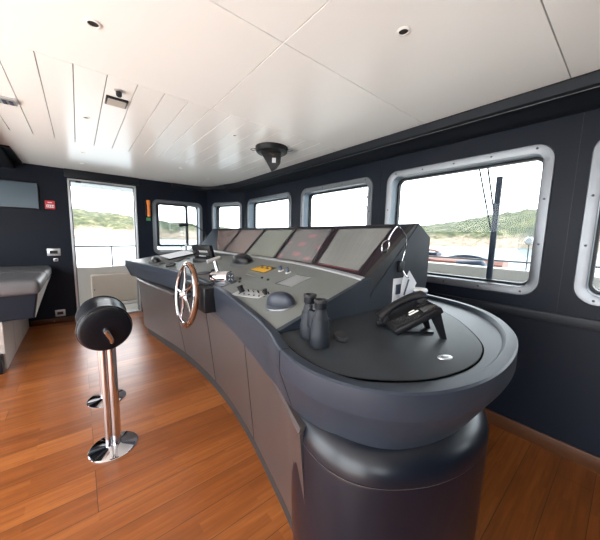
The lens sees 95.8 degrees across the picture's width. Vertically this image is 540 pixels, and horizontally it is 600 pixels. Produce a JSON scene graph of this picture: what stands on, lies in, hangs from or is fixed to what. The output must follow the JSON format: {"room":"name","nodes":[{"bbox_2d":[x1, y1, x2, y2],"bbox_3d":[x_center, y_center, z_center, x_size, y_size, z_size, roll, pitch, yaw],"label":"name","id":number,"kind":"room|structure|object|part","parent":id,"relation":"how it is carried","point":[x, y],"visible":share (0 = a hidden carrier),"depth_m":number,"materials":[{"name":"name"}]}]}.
{"room":"control cabin","nodes":[
{"label":"control cabin","id":0,"kind":"room"},
{"bbox_2d":[0,163,207,326],"bbox_3d":[-3.277,-0.367,3.974,3.845,2.225,0.120,-4,9,-39],"label":"wall","id":1,"kind":"structure","parent":0,"point":[26,235],"depth_m":3.77,"materials":[{"name":"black paint"}]},
{"bbox_2d":[0,145,22,163],"bbox_3d":[-3.327,-1.325,3.136,0.075,0.015,0.900,-4,9,-39],"label":"trim","id":2,"kind":"structure","parent":1,"relation":"attached to","point":[7,149],"depth_m":3.04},
{"bbox_2d":[0,179,39,208],"bbox_3d":[-3.849,-0.953,3.313,0.955,0.340,0.045,-4,9,-39],"label":"wall screen","id":3,"kind":"object","parent":1,"relation":"attached to","point":[13,194],"visible":1,"depth_m":3.48,"materials":[{"name":"grey glass"}]},
{"bbox_2d":[45,200,54,209],"bbox_3d":[-3.408,-0.886,3.700,0.100,0.115,0.024,-4,9,-39],"label":"plate","id":4,"kind":"object","parent":1,"relation":"attached to","point":[48,204],"visible":1,"depth_m":3.69,"materials":[{"name":"plastic"}]},
{"bbox_2d":[47,249,60,255],"bbox_3d":[-3.429,-0.249,3.779,0.140,0.100,0.014,-4,9,-39],"label":"switch plate","id":5,"kind":"object","parent":1,"relation":"attached to","point":[50,252],"visible":1,"depth_m":3.78,"materials":[{"name":"metal"}]},
{"bbox_2d":[55,309,65,316],"bbox_3d":[-3.438,0.617,3.892,0.110,0.095,0.014,-4,9,-39],"label":"socket plate","id":6,"kind":"object","parent":1,"relation":"attached to","point":[57,312],"visible":1,"depth_m":3.89,"materials":[{"name":"metal"}]},
{"bbox_2d":[31,310,142,326],"bbox_3d":[-2.724,0.668,4.485,2.465,0.075,0.012,-4,9,-39],"label":"baseboard","id":7,"kind":"structure","parent":1,"relation":"attached to","point":[70,318],"depth_m":3.85,"materials":[{"name":"brown wood"}]},
{"bbox_2d":[64,168,138,185],"bbox_3d":[-2.913,-1.375,4.033,0.900,0.110,0.030,-4,9,-39],"label":"trim","id":8,"kind":"structure","parent":1,"relation":"attached to","point":[72,173],"depth_m":3.99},
{"bbox_2d":[67,178,141,312],"bbox_3d":[-2.995,-0.299,4.217,0.830,2.045,0.155,-4,9,-39],"label":"door frame","id":9,"kind":"structure","parent":1,"relation":"in","point":[69,180],"depth_m":4.03,"materials":[{"name":"metal"}]},
{"bbox_2d":[145,200,150,220],"bbox_3d":[-2.478,-0.971,4.422,0.073,0.325,0.067,-4,9,-39],"label":"torch","id":10,"kind":"object","parent":1,"relation":"attached to","point":[147,203],"visible":1,"depth_m":4.41,"materials":[{"name":"orange plastic"}]},
{"bbox_2d":[152,199,202,253],"bbox_3d":[-2.166,-0.747,4.820,0.825,0.920,0.131,-4,9,-39],"label":"window","id":11,"kind":"structure","parent":1,"relation":"in","point":[155,204],"depth_m":4.73,"materials":[{"name":"metal"}]},
{"bbox_3d":[-2.229,-0.781,4.751,0.520,0.740,0.025,-4,9,-39],"label":"sash","id":12,"kind":"part","parent":11,"relation":"part of","materials":[{"name":"metal"}]},
{"bbox_2d":[207,191,243,234],"bbox_3d":[-1.329,-0.443,4.984,0.880,2.225,0.120,5,8,27],"label":"wall","id":13,"kind":"structure","parent":0,"point":[212,197],"depth_m":4.89,"materials":[{"name":"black paint"}]},
{"bbox_2d":[212,202,241,228],"bbox_3d":[-1.292,-0.747,4.923,0.705,0.935,0.131,5,8,27],"label":"window","id":14,"kind":"structure","parent":13,"relation":"in","point":[216,207],"depth_m":4.95,"materials":[{"name":"metal"}]},
{"bbox_2d":[0,0,599,186],"bbox_3d":[-0.875,-1.059,1.217,4.190,0.030,6.998,-4,9,-39],"label":"ceiling","id":15,"kind":"structure","parent":0,"point":[312,78],"depth_m":1.43,"materials":[{"name":"white paint"}]},
{"bbox_2d":[0,148,14,167],"bbox_3d":[-3.414,-1.169,2.143,1.325,0.092,2.350,-4,9,-39],"label":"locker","id":16,"kind":"object","parent":15,"relation":"attached to","point":[5,161],"visible":0.82,"depth_m":3.16,"materials":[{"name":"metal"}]},
{"bbox_2d":[0,95,17,106],"bbox_3d":[-1.980,-1.128,1.796,0.150,0.022,0.100,-4,9,-39],"label":"recessed light","id":17,"kind":"object","parent":15,"relation":"in","point":[5,100],"visible":1,"depth_m":1.80,"materials":[{"name":"metal"}]},
{"bbox_2d":[34,52,74,128],"bbox_3d":[-0.874,-1.083,1.213,4.190,0.020,7.000,-4,9,-39],"label":"trim","id":18,"kind":"structure","parent":15,"relation":"attached to","point":[34,52],"depth_m":1.75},
{"bbox_2d":[85,18,100,28],"bbox_3d":[-0.866,-1.031,1.136,0.056,0.006,0.056,-4,9,-39],"label":"recessed light","id":19,"kind":"object","parent":15,"relation":"in","point":[93,23],"visible":1,"depth_m":1.14,"materials":[{"name":"white plastic"}]},
{"bbox_2d":[105,95,127,108],"bbox_3d":[-1.225,-1.118,1.811,0.120,0.010,0.140,-4,9,-39],"label":"ceiling vent","id":20,"kind":"object","parent":15,"relation":"in","point":[109,100],"visible":1,"depth_m":1.80,"materials":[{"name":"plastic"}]},
{"bbox_2d":[114,88,122,97],"bbox_3d":[-1.113,-1.083,1.667,0.048,0.040,0.048,-4,9,-39],"label":"ceiling sensor","id":21,"kind":"object","parent":15,"relation":"attached to","point":[118,91],"visible":1,"depth_m":1.66,"materials":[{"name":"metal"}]},
{"bbox_2d":[250,142,292,171],"bbox_3d":[-0.281,-1.093,2.686,0.340,0.225,0.316,-4,9,-39],"label":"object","id":22,"kind":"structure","parent":15,"relation":"attached to","point":[272,152],"depth_m":2.63,"materials":[{"name":"black plastic"}]},
{"bbox_2d":[397,26,409,36],"bbox_3d":[0.435,-1.000,1.139,0.053,0.006,0.053,-4,9,-39],"label":"recessed light","id":23,"kind":"object","parent":15,"relation":"in","point":[405,30],"visible":1,"depth_m":1.14,"materials":[{"name":"white plastic"}]},
{"bbox_2d":[0,312,599,539],"bbox_3d":[-0.919,1.127,1.550,4.290,0.050,7.100,-4,9,-39],"label":"floor","id":24,"kind":"structure","parent":0,"point":[192,471],"depth_m":1.53,"materials":[{"name":"brown wood"}]},
{"bbox_2d":[0,265,51,374],"bbox_3d":[-3.573,0.273,2.683,1.590,1.250,1.570,-4,9,-39],"label":"settee","id":25,"kind":"object","parent":24,"relation":"on","point":[22,288],"visible":1,"depth_m":2.60,"materials":[{"name":"grey leather"}]},
{"bbox_2d":[0,271,46,296],"bbox_3d":[-3.334,0.167,2.409,1.550,0.147,0.770,-4,9,-39],"label":"seat cushion","id":26,"kind":"object","parent":25,"relation":"on","point":[18,284],"depth_m":2.57,"materials":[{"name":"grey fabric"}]},
{"bbox_2d":[0,265,51,279],"bbox_3d":[-3.816,0.085,2.997,1.550,0.147,0.740,-4,9,-39],"label":"seat cushion","id":27,"kind":"object","parent":25,"relation":"on","point":[46,269],"depth_m":3.30,"materials":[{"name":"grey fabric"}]},
{"bbox_3d":[-3.040,0.269,3.197,0.096,0.236,1.450,-4,9,-39],"label":"panel","id":28,"kind":"part","parent":25,"relation":"part of","materials":[{"name":"paint"}]},
{"bbox_2d":[86,351,125,407],"bbox_3d":[-1.500,0.656,2.080,0.256,0.730,0.317,-4,9,-39],"label":"stool","id":29,"kind":"object","parent":24,"relation":"on","point":[96,401],"visible":0.02,"depth_m":2.09,"materials":[{"name":"silver metal"}]},
{"bbox_3d":[-1.528,1.005,2.146,0.256,0.020,0.256,-4,9,-39],"label":"plate","id":30,"kind":"part","parent":29,"relation":"part of","materials":[{"name":"silver metal"}]},
{"bbox_2d":[75,296,137,462],"bbox_3d":[-1.111,0.626,1.579,0.265,0.929,0.337,-4,9,-39],"label":"stool","id":31,"kind":"object","parent":24,"relation":"on","point":[103,323],"visible":1,"depth_m":1.56,"materials":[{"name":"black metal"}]},
{"bbox_3d":[-1.115,0.294,1.542,0.240,0.252,0.298,-4,9,-39],"label":"seat","id":32,"kind":"part","parent":31,"relation":"part of","materials":[{"name":"black leather"}]},
{"bbox_3d":[-1.143,1.072,1.667,0.256,0.020,0.256,-4,9,-39],"label":"plate","id":33,"kind":"part","parent":31,"relation":"part of","materials":[{"name":"silver metal"}]},
{"bbox_3d":[-1.124,0.712,1.632,0.052,0.713,0.052,-4,9,-39],"label":"post","id":34,"kind":"part","parent":31,"relation":"part of","materials":[{"name":"silver metal"}]},
{"bbox_2d":[125,223,517,539],"bbox_3d":[-0.499,0.293,2.493,1.422,1.398,4.025,-4,9,-39],"label":"console","id":35,"kind":"object","parent":24,"relation":"on","point":[379,433],"depth_m":0.85,"materials":[{"name":"black plastic"}]},
{"bbox_2d":[148,257,160,263],"bbox_3d":[-1.745,-0.121,3.260,0.134,0.076,0.233,-5,9,-43],"label":"hood","id":36,"kind":"object","parent":35,"relation":"on","point":[153,259],"visible":1,"depth_m":3.20,"materials":[{"name":"black plastic"}]},
{"bbox_3d":[-1.652,0.486,3.155,1.237,0.628,0.117,8,9,43],"label":"cabinet door","id":37,"kind":"part","parent":35,"relation":"part of","materials":[{"name":"brown metal"}]},
{"bbox_2d":[166,263,175,266],"bbox_3d":[-1.389,-0.056,2.913,0.095,0.048,0.060,1,7,0],"label":"microphone","id":38,"kind":"object","parent":35,"relation":"on","point":[168,264],"visible":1,"depth_m":2.89,"materials":[{"name":"black plastic"}]},
{"bbox_2d":[156,250,193,259],"bbox_3d":[-1.606,-0.206,3.557,0.374,0.090,0.660,-4,9,-39],"label":"paper","id":39,"kind":"object","parent":35,"relation":"on","point":[182,253],"visible":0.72,"depth_m":3.53,"materials":[{"name":"paper"}]},
{"bbox_2d":[178,223,206,238],"bbox_3d":[-1.513,-0.530,3.876,0.403,0.255,0.045,-4,9,-36],"label":"gooseneck lamp","id":40,"kind":"object","parent":35,"relation":"attached to","point":[183,224],"visible":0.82,"depth_m":3.80,"materials":[{"name":"black plastic"}]},
{"bbox_3d":[-0.960,0.584,2.479,0.115,0.628,0.709,-5,10,-44],"label":"cabinet door","id":41,"kind":"part","parent":35,"relation":"part of","materials":[{"name":"grey laminate"}]},
{"bbox_2d":[175,261,215,327],"bbox_3d":[-0.804,0.182,2.057,0.206,0.495,0.538,-4,9,-39],"label":"steering wheel","id":42,"kind":"object","parent":35,"relation":"attached to","point":[201,298],"visible":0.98,"depth_m":1.92,"materials":[{"name":"wood"},{"name":"chrome"}]},
{"bbox_2d":[191,244,214,262],"bbox_3d":[-1.037,-0.176,2.944,0.270,0.196,0.150,5,8,27],"label":"radio unit","id":43,"kind":"object","parent":35,"relation":"on","point":[202,253],"visible":0.8,"depth_m":2.89,"materials":[{"name":"black plastic"}]},
{"bbox_2d":[197,271,210,274],"bbox_3d":[-0.847,0.027,2.378,0.169,0.035,0.055,5,8,25],"label":"pad","id":44,"kind":"object","parent":35,"relation":"on","point":[204,272],"visible":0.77,"depth_m":2.36,"materials":[{"name":"black plastic"}]},
{"bbox_3d":[-1.187,-0.413,3.713,0.236,0.275,0.605,-4,9,-39],"label":"blank panel","id":45,"kind":"part","parent":35,"relation":"part of","materials":[{"name":"grey metal"}]},
{"bbox_2d":[199,256,235,286],"bbox_3d":[-0.599,0.020,1.923,0.223,0.228,0.212,-4,9,-39],"label":"lever","id":46,"kind":"object","parent":35,"relation":"attached to","point":[217,277],"visible":0.97,"depth_m":1.92,"materials":[{"name":"metal"}]},
{"bbox_3d":[-0.628,-0.075,1.972,0.103,0.027,0.037,-23,20,-35],"label":"handle","id":47,"kind":"part","parent":46,"relation":"part of","materials":[{"name":"metal"}]},
{"bbox_3d":[-0.608,-0.021,1.974,0.059,0.104,0.031,4,7,21],"label":"lever","id":48,"kind":"part","parent":46,"relation":"part of","materials":[{"name":"silver metal"}]},
{"bbox_3d":[-0.564,0.089,1.969,0.120,0.012,0.200,-23,20,-35],"label":"plate","id":49,"kind":"part","parent":46,"relation":"part of","materials":[{"name":"metal"}]},
{"bbox_2d":[215,230,240,250],"bbox_3d":[-1.029,-0.393,3.555,0.241,0.267,0.630,-4,9,-39],"label":"monitor","id":50,"kind":"object","parent":35,"relation":"on","point":[224,237],"visible":0.95,"depth_m":3.46,"materials":[{"name":"glass"}]},
{"bbox_3d":[-0.498,0.664,1.899,0.095,0.628,0.767,-3,8,-34],"label":"cabinet door","id":51,"kind":"part","parent":35,"relation":"part of","materials":[{"name":"grey laminate"}]},
{"bbox_2d":[229,254,253,265],"bbox_3d":[-0.544,-0.096,2.518,0.203,0.110,0.275,-4,9,-40],"label":"hood","id":52,"kind":"object","parent":35,"relation":"on","point":[239,259],"visible":1,"depth_m":2.45,"materials":[{"name":"black plastic"}]},
{"bbox_2d":[224,230,264,253],"bbox_3d":[-0.647,-0.330,3.104,0.248,0.267,0.540,-4,9,-39],"label":"monitor","id":53,"kind":"object","parent":35,"relation":"on","point":[245,239],"visible":0.92,"depth_m":3.08,"materials":[{"name":"glass"}]},
{"bbox_2d":[233,285,270,297],"bbox_3d":[-0.268,0.127,1.560,0.301,0.065,0.087,7,9,38],"label":"board","id":54,"kind":"object","parent":35,"relation":"on","point":[242,292],"visible":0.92,"depth_m":1.57,"materials":[{"name":"metal"}]},
{"bbox_3d":[-0.268,0.138,1.562,0.300,0.004,0.090,3,21,39],"label":"plate","id":55,"kind":"part","parent":54,"relation":"part of","materials":[{"name":"metal"}]},
{"bbox_2d":[250,265,275,272],"bbox_3d":[-0.290,-0.008,2.134,0.120,0.035,0.220,-4,9,-39],"label":"panel","id":56,"kind":"object","parent":35,"relation":"on","point":[262,268],"visible":1,"depth_m":2.12,"materials":[{"name":"plastic"}]},
{"bbox_2d":[246,229,295,257],"bbox_3d":[-0.305,-0.271,2.683,0.253,0.267,0.550,-4,9,-39],"label":"monitor","id":57,"kind":"object","parent":35,"relation":"on","point":[269,244],"visible":0.95,"depth_m":2.65,"materials":[{"name":"grey glass"}]},
{"bbox_3d":[-0.116,0.754,1.230,0.109,0.628,0.787,-2,7,-24],"label":"cabinet door","id":58,"kind":"part","parent":35,"relation":"part of","materials":[{"name":"grey laminate"}]},
{"bbox_2d":[265,291,296,311],"bbox_3d":[-0.091,0.144,1.284,0.163,0.087,0.128,6,9,36],"label":"hood","id":59,"kind":"object","parent":35,"relation":"on","point":[277,301],"visible":1,"depth_m":1.25,"materials":[{"name":"plastic"}]},
{"bbox_2d":[275,274,312,287],"bbox_3d":[-0.018,0.067,1.620,0.165,0.049,0.220,-4,9,-40],"label":"hatch","id":60,"kind":"object","parent":35,"relation":"on","point":[295,279],"visible":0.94,"depth_m":1.64,"materials":[{"name":"metal"}]},
{"bbox_2d":[276,228,334,263],"bbox_3d":[0.030,-0.209,2.229,0.304,0.267,0.555,-4,9,-39],"label":"monitor","id":61,"kind":"object","parent":35,"relation":"on","point":[304,245],"visible":0.96,"depth_m":2.22,"materials":[{"name":"grey glass"}]},
{"bbox_2d":[300,293,330,348],"bbox_3d":[0.052,0.171,0.947,0.094,0.161,0.149,-4,9,-39],"label":"binoculars","id":62,"kind":"object","parent":35,"relation":"on","point":[315,323],"visible":1,"depth_m":0.89,"materials":[{"name":"black rubber"}]},
{"bbox_3d":[0.149,0.241,0.988,0.050,0.017,0.088,2,7,3],"label":"lens cap","id":63,"kind":"part","parent":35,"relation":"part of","materials":[{"name":"black plastic"}]},
{"bbox_2d":[314,227,396,274],"bbox_3d":[0.299,-0.147,1.766,0.432,0.268,0.570,-4,9,-39],"label":"monitor","id":64,"kind":"object","parent":35,"relation":"on","point":[354,248],"visible":0.98,"depth_m":1.74,"materials":[{"name":"grey glass"}]},
{"bbox_3d":[0.435,0.245,1.095,1.002,0.003,0.550,-4,9,-39],"label":"tray lid","id":65,"kind":"part","parent":35,"relation":"part of","materials":[{"name":"black plastic"}]},
{"bbox_3d":[0.499,-0.066,1.483,0.459,0.380,0.034,-4,9,-39],"label":"frame","id":66,"kind":"part","parent":35,"relation":"part of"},
{"bbox_2d":[381,226,406,272],"bbox_3d":[0.489,-0.101,1.393,0.041,0.250,0.264,7,9,40],"label":"gooseneck lamp","id":67,"kind":"object","parent":35,"relation":"attached to","point":[400,268],"visible":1,"depth_m":1.45,"materials":[{"name":"silver metal"}]},
{"bbox_3d":[0.419,-0.116,1.329,0.011,0.067,0.079,8,10,44],"label":"head frame","id":68,"kind":"part","parent":67,"relation":"part of","materials":[{"name":"silver metal"}]},
{"bbox_2d":[397,261,404,272],"bbox_3d":[0.555,-0.018,1.492,0.038,0.065,0.024,-4,9,-39],"label":"socket","id":69,"kind":"object","parent":67,"relation":"attached to","point":[400,268],"depth_m":1.48,"materials":[{"name":"black plastic"}]},
{"bbox_2d":[392,278,402,301],"bbox_3d":[0.555,0.110,1.516,0.117,0.130,0.011,-4,9,-39],"label":"notepad","id":70,"kind":"object","parent":35,"relation":"attached to","point":[397,282],"visible":0.68,"depth_m":1.49,"materials":[{"name":"paper"}]},
{"bbox_2d":[399,271,415,296],"bbox_3d":[0.623,0.080,1.546,0.193,0.167,0.020,-4,9,-39],"label":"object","id":71,"kind":"object","parent":35,"relation":"attached to","point":[408,283],"visible":0.81,"depth_m":1.53,"materials":[{"name":"white paper"}]},
{"bbox_2d":[376,290,446,338],"bbox_3d":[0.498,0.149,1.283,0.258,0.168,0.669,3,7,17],"label":"desk phone","id":72,"kind":"object","parent":35,"relation":"on","point":[402,320],"visible":1,"depth_m":1.05,"materials":[{"name":"black plastic"}]},
{"bbox_3d":[0.512,0.192,1.127,0.060,0.098,0.016,1,7,-1],"label":"stand leg","id":73,"kind":"part","parent":72,"relation":"part of","materials":[{"name":"black plastic"}]},
{"bbox_3d":[0.514,0.207,1.005,0.060,0.098,0.016,1,7,-1],"label":"stand leg","id":74,"kind":"part","parent":72,"relation":"part of","materials":[{"name":"black plastic"}]},
{"bbox_2d":[413,287,427,301],"bbox_3d":[0.693,0.147,1.570,0.082,0.090,0.082,-4,9,-39],"label":"mug","id":75,"kind":"object","parent":35,"relation":"on","point":[415,289],"visible":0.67,"depth_m":1.54,"materials":[{"name":"white ceramic"}]},
{"bbox_3d":[0.694,0.112,1.566,0.082,0.020,0.082,-4,9,-39],"label":"lid","id":76,"kind":"part","parent":75,"relation":"part of","materials":[{"name":"white plastic"}]},
{"bbox_2d":[71,161,533,202],"bbox_3d":[-0.272,-1.210,1.819,6.200,0.105,11.400,-4,9,-39],"label":"roof","id":77,"kind":"structure","parent":0,"point":[72,183],"depth_m":5.56,"materials":[{"name":"white"}]},
{"bbox_2d":[244,108,599,456],"bbox_3d":[1.028,-0.074,2.385,0.120,2.225,6.190,-4,9,-39],"label":"wall","id":78,"kind":"structure","parent":0,"point":[553,390],"depth_m":1.67,"materials":[{"name":"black paint"}]},
{"bbox_2d":[247,192,291,227],"bbox_3d":[-0.460,-0.643,4.159,0.134,0.950,1.215,-4,9,-39],"label":"window","id":79,"kind":"structure","parent":78,"relation":"in","point":[252,203],"depth_m":4.25,"materials":[{"name":"metal"}]},
{"bbox_2d":[300,177,372,226],"bbox_3d":[0.394,-0.497,3.117,0.134,0.950,1.095,-4,9,-39],"label":"window","id":80,"kind":"structure","parent":78,"relation":"in","point":[307,194],"depth_m":3.09,"materials":[{"name":"metal"}]},
{"bbox_2d":[359,188,367,208],"bbox_3d":[0.697,-0.744,2.901,0.050,0.385,0.215,-4,9,-39],"label":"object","id":81,"kind":"structure","parent":80,"relation":"attached to","point":[359,188],"depth_m":2.88,"materials":[{"name":"white"}]},
{"bbox_2d":[172,69,599,192],"bbox_3d":[0.616,-1.092,2.480,7.062,0.136,0.843,8,10,44],"label":"trim","id":82,"kind":"structure","parent":78,"relation":"attached to","point":[588,100],"depth_m":1.93,"materials":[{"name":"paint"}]},
{"bbox_2d":[296,113,584,312],"bbox_3d":[0.762,-0.444,2.584,0.002,1.160,2.592,-4,9,-39],"label":"trim","id":83,"kind":"structure","parent":78,"relation":"attached to","point":[584,113],"depth_m":1.60,"materials":[{"name":"black plastic"}]},
{"bbox_2d":[385,144,555,294],"bbox_3d":[1.197,-0.360,2.136,0.134,0.950,1.145,-4,9,-39],"label":"window","id":84,"kind":"structure","parent":78,"relation":"in","point":[545,154],"depth_m":1.87,"materials":[{"name":"metal"}]},
{"bbox_2d":[479,168,502,278],"bbox_3d":[1.401,-0.367,2.065,0.050,0.900,0.189,-4,9,-39],"label":"window wiper","id":85,"kind":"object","parent":84,"relation":"attached to","point":[493,227],"depth_m":2.00,"materials":[{"name":"black metal"},{"name":"black plastic"},{"name":"black rubber"}]},
{"bbox_3d":[1.389,-0.538,2.038,0.012,0.478,0.132,-4,9,-38],"label":"arm","id":86,"kind":"part","parent":85,"relation":"part of","materials":[{"name":"black plastic"}]},
{"bbox_3d":[1.411,-0.591,2.006,0.012,0.362,0.087,-4,9,-37],"label":"link arm","id":87,"kind":"part","parent":85,"relation":"part of","materials":[{"name":"black plastic"}]},
{"bbox_3d":[1.436,-0.293,2.006,0.022,0.770,0.038,-4,9,-39],"label":"blade","id":88,"kind":"part","parent":85,"relation":"part of","materials":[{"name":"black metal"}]},
{"bbox_2d":[427,292,599,332],"bbox_3d":[0.970,0.198,2.376,0.014,0.065,6.190,-4,9,-39],"label":"trim","id":89,"kind":"structure","parent":78,"relation":"attached to","point":[553,318],"depth_m":1.73,"materials":[{"name":"black metal"}]},
{"bbox_2d":[484,408,599,473],"bbox_3d":[0.951,0.987,2.471,0.014,0.095,6.190,-4,9,-39],"label":"baseboard","id":90,"kind":"structure","parent":78,"relation":"attached to","point":[583,458],"depth_m":1.72,"materials":[{"name":"brown wood"}]},
{"bbox_2d":[573,140,599,306],"bbox_3d":[2.016,-0.220,1.136,0.134,0.950,1.155,-4,9,-39],"label":"window","id":91,"kind":"structure","parent":78,"relation":"in","point":[584,289],"depth_m":1.53,"materials":[{"name":"metal"}]},
{"label":"outside","id":92,"kind":"structure","parent":0,"visible":0},
{"bbox_2d":[73,208,599,250],"bbox_3d":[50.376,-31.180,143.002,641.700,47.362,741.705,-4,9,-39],"label":"hillside","id":93,"kind":"structure","parent":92,"point":[513,228],"depth_m":262.63,"materials":[{"name":"green vegetation"},{"name":"grass"},{"name":"sandy soil"}]},
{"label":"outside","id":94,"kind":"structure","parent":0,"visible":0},
{"bbox_2d":[75,238,599,275],"bbox_3d":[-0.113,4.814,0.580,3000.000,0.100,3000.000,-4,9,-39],"label":"sea","id":95,"kind":"structure","parent":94,"point":[85,256],"depth_m":93.35,"materials":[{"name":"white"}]},
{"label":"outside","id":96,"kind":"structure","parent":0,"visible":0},
{"bbox_3d":[2.832,0.163,3.968,4.640,0.060,10.500,-4,9,-39],"label":"deck","id":97,"kind":"object","parent":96,"visible":0},
{"bbox_2d":[428,248,508,267],"bbox_3d":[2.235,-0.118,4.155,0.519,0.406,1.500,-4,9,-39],"label":"boat","id":98,"kind":"object","parent":97,"relation":"on","point":[437,252],"visible":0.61,"depth_m":3.89,"materials":[{"name":"painted fiberglass"},{"name":"plastic"}]},
{"bbox_3d":[2.410,-0.170,3.933,0.280,0.109,0.750,-4,9,-39],"label":"seat","id":99,"kind":"part","parent":98,"relation":"part of","materials":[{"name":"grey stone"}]},
{"bbox_2d":[455,260,486,265],"bbox_3d":[2.266,-0.036,3.534,0.138,0.203,0.419,-4,9,-39],"label":"fender","id":100,"kind":"object","parent":97,"relation":"on","point":[466,262],"visible":0.26,"depth_m":3.50,"materials":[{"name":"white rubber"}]},
{"bbox_2d":[428,261,599,290],"bbox_3d":[2.097,0.051,3.480,0.180,0.235,9.700,-4,9,-39],"label":"deck coaming","id":101,"kind":"object","parent":97,"relation":"on","point":[506,274],"visible":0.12,"depth_m":3.25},
{"bbox_2d":[429,256,599,267],"bbox_3d":[2.109,-0.119,3.466,0.022,0.116,9.500,-4,9,-39],"label":"rail","id":102,"kind":"object","parent":101,"relation":"on","point":[429,256],"visible":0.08,"depth_m":3.31,"materials":[{"name":"metal"}]},
{"bbox_2d":[524,231,532,270],"bbox_3d":[2.455,-0.218,2.917,0.060,0.470,0.198,-4,9,-39],"label":"searchlight","id":103,"kind":"object","parent":101,"relation":"on","point":[529,240],"visible":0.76,"depth_m":2.90,"materials":[{"name":"white metal"}]},
{"bbox_3d":[2.455,-0.198,2.920,0.012,0.430,0.012,-4,9,-39],"label":"stem","id":104,"kind":"part","parent":103,"relation":"part of","materials":[{"name":"metal"}]},
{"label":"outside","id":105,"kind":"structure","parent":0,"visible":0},
{"bbox_2d":[125,303,137,309],"bbox_3d":[-3.256,0.678,4.884,5.400,0.055,1.030,-4,9,-39],"label":"deck","id":106,"kind":"object","parent":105,"point":[135,305],"depth_m":4.88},
{"bbox_2d":[77,264,137,305],"bbox_3d":[-3.429,0.215,5.055,5.400,0.815,0.450,-4,9,-39],"label":"bulwark","id":107,"kind":"object","parent":106,"relation":"on","point":[116,281],"visible":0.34,"depth_m":4.90,"materials":[{"name":"metal"}]},
{"bbox_3d":[-3.406,0.319,5.029,0.730,0.515,0.160,-4,9,-39],"label":"locker panel","id":108,"kind":"part","parent":107,"relation":"part of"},
{"bbox_2d":[75,245,190,265],"bbox_3d":[-3.477,-0.276,5.070,5.400,0.414,0.028,-4,9,-39],"label":"rail","id":109,"kind":"object","parent":107,"relation":"on","point":[111,246],"visible":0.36,"depth_m":5.04,"materials":[{"name":"metal"}]}
]}

